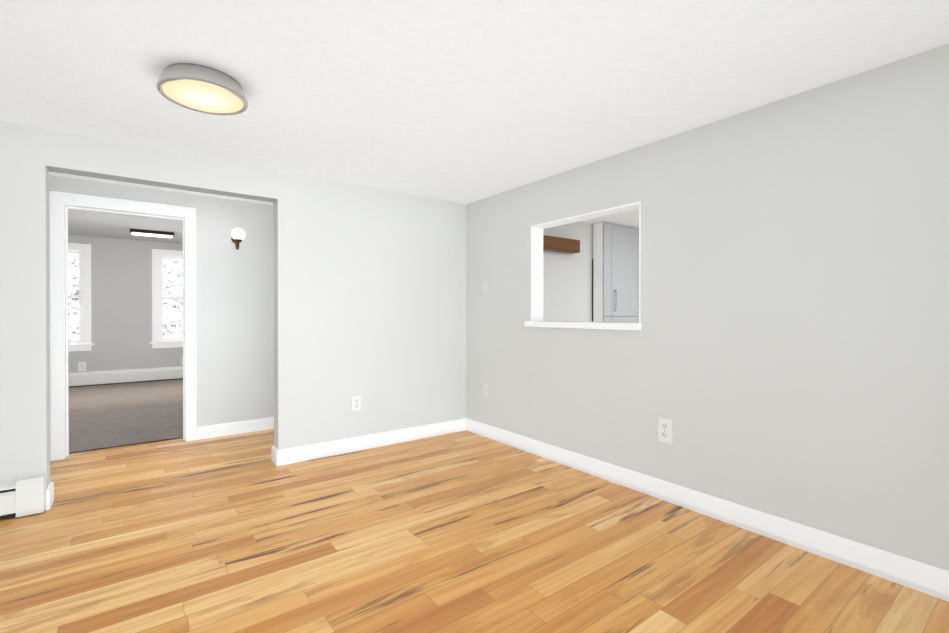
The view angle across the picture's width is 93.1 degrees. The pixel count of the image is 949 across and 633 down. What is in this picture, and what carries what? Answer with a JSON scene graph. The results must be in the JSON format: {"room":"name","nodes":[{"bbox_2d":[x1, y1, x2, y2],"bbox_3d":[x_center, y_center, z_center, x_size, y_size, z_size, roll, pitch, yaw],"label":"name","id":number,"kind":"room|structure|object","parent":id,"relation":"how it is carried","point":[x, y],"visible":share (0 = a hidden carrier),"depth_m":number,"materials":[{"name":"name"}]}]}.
{"room":"empty dining room","nodes":[
{"label":"empty dining room","id":0,"kind":"room"},
{"bbox_2d":[68,209,181,243],"bbox_3d":[-4.355,-1.423,6.556,6.100,0.100,5.075,0,0,-37],"label":"ceiling","id":1,"kind":"structure","parent":0,"point":[96,224],"depth_m":6.84,"materials":[{"name":"white paint"}]},
{"bbox_2d":[130,228,173,237],"bbox_3d":[-5.242,-1.339,7.314,0.580,0.075,0.180,0,0,-37],"label":"light","id":2,"kind":"object","parent":1,"relation":"attached to","point":[141,232],"visible":1,"depth_m":7.26,"materials":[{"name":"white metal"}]},
{"bbox_2d":[68,235,182,372],"bbox_3d":[-5.830,-0.082,8.534,6.100,2.600,0.150,0,0,-37],"label":"wall","id":3,"kind":"structure","parent":0,"point":[121,304],"depth_m":8.07,"materials":[{"name":"paint"}]},
{"bbox_2d":[68,243,93,351],"bbox_3d":[-7.090,-0.315,7.547,1.060,1.845,0.220,0,0,-37],"label":"bedroom window","id":4,"kind":"structure","parent":3,"relation":"in","point":[79,296],"depth_m":7.76,"materials":[{"name":"white glass"}]},
{"bbox_2d":[78,362,85,370],"bbox_3d":[-6.762,0.874,7.742,0.100,0.160,0.010,0,0,-37],"label":"outlet","id":5,"kind":"object","parent":3,"relation":"attached to","point":[81,366],"visible":1,"depth_m":7.74,"materials":[{"name":"white plastic"}]},
{"bbox_2d":[69,366,182,386],"bbox_3d":[-5.764,1.088,8.451,5.200,0.238,0.070,0,0,-37],"label":"baseboard heater","id":6,"kind":"object","parent":3,"relation":"attached to","point":[79,379],"visible":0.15,"depth_m":8.04,"materials":[{"name":"white metal"}]},
{"bbox_2d":[150,249,182,347],"bbox_3d":[-5.585,-0.320,8.673,1.100,1.845,0.220,0,0,-37],"label":"bedroom window","id":7,"kind":"structure","parent":3,"relation":"in","point":[167,298],"depth_m":8.55,"materials":[{"name":"white glass"}]},
{"bbox_2d":[69,379,182,453],"bbox_3d":[-4.377,1.271,6.598,6.100,0.112,5.000,0,0,-37],"label":"floor","id":8,"kind":"structure","parent":0,"point":[112,415],"depth_m":5.55,"materials":[{"name":"grey carpet"}]},
{"bbox_2d":[49,175,273,426],"bbox_3d":[-1.333,-0.119,5.653,9.850,2.700,0.150,0,0,-37],"label":"wall","id":9,"kind":"structure","parent":0,"point":[235,327],"depth_m":4.63,"materials":[{"name":"grey paint"}]},
{"bbox_2d":[49,191,196,460],"bbox_3d":[-3.246,0.085,4.221,1.066,2.305,0.194,0,0,-37],"label":"door frame","id":10,"kind":"structure","parent":9,"relation":"attached to","point":[61,204],"depth_m":3.95,"materials":[{"name":"white wood"}]},
{"bbox_2d":[197,417,273,439],"bbox_3d":[-1.815,1.169,5.195,2.377,0.128,0.016,0,0,-37],"label":"baseboard","id":11,"kind":"structure","parent":9,"relation":"attached to","point":[232,428],"depth_m":4.67,"materials":[{"name":"white wood"}]},
{"bbox_2d":[231,228,244,249],"bbox_3d":[-2.428,-0.784,4.604,0.128,0.218,0.215,0,0,-37],"label":"sconce","id":12,"kind":"object","parent":9,"relation":"attached to","point":[238,236],"visible":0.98,"depth_m":4.54,"materials":[{"name":"white glass"}]},
{"bbox_2d":[0,121,592,509],"bbox_3d":[-0.106,0.015,4.848,8.850,2.440,0.310,0,0,-37],"label":"wall","id":13,"kind":"structure","parent":0,"point":[370,295],"depth_m":3.93,"materials":[{"name":"grey paint"}]},
{"bbox_2d":[0,474,45,518],"bbox_3d":[-3.113,1.127,2.567,0.956,0.220,0.071,0,0,-37],"label":"baseboard heater","id":14,"kind":"object","parent":13,"relation":"attached to","point":[21,497],"visible":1,"depth_m":2.77,"materials":[{"name":"white metal"}]},
{"bbox_2d":[46,482,53,504],"bbox_3d":[-3.222,1.180,2.714,0.998,0.128,0.036,0,0,-37],"label":"baseboard","id":15,"kind":"structure","parent":13,"relation":"attached to","point":[50,490],"depth_m":2.92,"materials":[{"name":"white wood"}]},
{"bbox_2d":[271,445,276,462],"bbox_3d":[-0.953,1.173,4.411,1.935,0.128,0.036,0,0,-37],"label":"baseboard","id":16,"kind":"structure","parent":13,"relation":"attached to","point":[273,447],"depth_m":3.82,"materials":[{"name":"white wood"}]},
{"bbox_2d":[352,395,360,410],"bbox_3d":[-1.082,0.803,4.122,0.085,0.135,0.010,0,0,-37],"label":"outlet","id":17,"kind":"object","parent":13,"relation":"attached to","point":[356,403],"visible":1,"depth_m":4.12,"materials":[{"name":"white plastic"}]},
{"bbox_2d":[274,418,465,465],"bbox_3d":[-0.876,1.174,4.274,1.895,0.128,0.016,0,0,-37],"label":"baseboard","id":18,"kind":"structure","parent":13,"relation":"attached to","point":[341,446],"depth_m":4.15,"materials":[{"name":"white wood"}]},
{"bbox_2d":[543,235,579,253],"bbox_3d":[0.946,-0.856,5.353,0.821,0.152,0.128,0,0,-37],"label":"shelf","id":19,"kind":"object","parent":13,"relation":"attached to","point":[559,244],"visible":0.56,"depth_m":5.35,"materials":[{"name":"brown wood"}]},
{"bbox_2d":[0,429,948,632],"bbox_3d":[-0.733,1.297,2.081,4.525,0.100,6.600,0,0,-37],"label":"floor","id":20,"kind":"structure","parent":0,"point":[465,531],"depth_m":2.33,"materials":[{"name":"brown wood"}]},
{"bbox_2d":[0,0,948,228],"bbox_3d":[1.021,-1.248,3.335,8.850,0.100,6.525,0,0,-37],"label":"ceiling","id":21,"kind":"structure","parent":0,"point":[464,101],"depth_m":2.19,"materials":[{"name":"white paint"}]},
{"bbox_2d":[156,63,247,115],"bbox_3d":[-1.373,-1.146,2.284,0.400,0.094,0.400,0,0,-37],"label":"ceiling light","id":22,"kind":"object","parent":21,"relation":"attached to","point":[201,88],"visible":1,"depth_m":2.21,"materials":[{"name":"silver metal"}]},
{"bbox_2d":[466,43,948,570],"bbox_3d":[1.513,0.024,2.850,0.150,2.440,5.150,0,0,-37],"label":"wall","id":23,"kind":"structure","parent":0,"point":[784,353],"depth_m":2.52,"materials":[{"name":"grey paint"}]},
{"bbox_2d":[483,383,488,396],"bbox_3d":[0.116,0.757,4.585,0.012,0.135,0.085,0,0,-37],"label":"outlet","id":24,"kind":"object","parent":23,"relation":"attached to","point":[486,389],"visible":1,"depth_m":4.58,"materials":[{"name":"white plastic"}]},
{"bbox_2d":[525,202,640,329],"bbox_3d":[0.891,-0.355,3.680,0.230,0.911,1.155,0,0,-37],"label":"window frame","id":25,"kind":"structure","parent":23,"relation":"attached to","point":[536,276],"depth_m":3.87,"materials":[{"name":"white wood"}]},
{"bbox_2d":[658,417,671,443],"bbox_3d":[1.283,0.774,3.027,0.010,0.160,0.100,0,0,-37],"label":"outlet","id":26,"kind":"object","parent":23,"relation":"attached to","point":[664,430],"visible":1,"depth_m":3.02,"materials":[{"name":"white plastic"}]},
{"bbox_2d":[466,418,948,601],"bbox_3d":[1.402,1.180,2.866,0.016,0.128,5.000,0,0,-37],"label":"baseboard","id":27,"kind":"structure","parent":23,"relation":"attached to","point":[915,575],"depth_m":2.57,"materials":[{"name":"white wood"}]},
{"bbox_3d":[2.810,1.285,4.732,4.325,0.100,6.600,0,0,-37],"label":"floor","id":28,"kind":"structure","parent":0,"visible":0},
{"bbox_2d":[592,222,611,321],"bbox_3d":[1.657,0.016,5.853,0.162,2.428,0.186,0,0,-37],"label":"tall cabinet","id":29,"kind":"object","parent":28,"relation":"on","point":[601,232],"depth_m":5.79,"materials":[{"name":"grey paint"}]},
{"bbox_2d":[612,224,638,322],"bbox_3d":[1.958,0.015,6.078,0.591,2.428,0.186,0,0,-37],"label":"tall cabinet","id":30,"kind":"object","parent":28,"relation":"on","point":[615,273],"depth_m":6.00,"materials":[{"name":"grey paint"}]}
]}

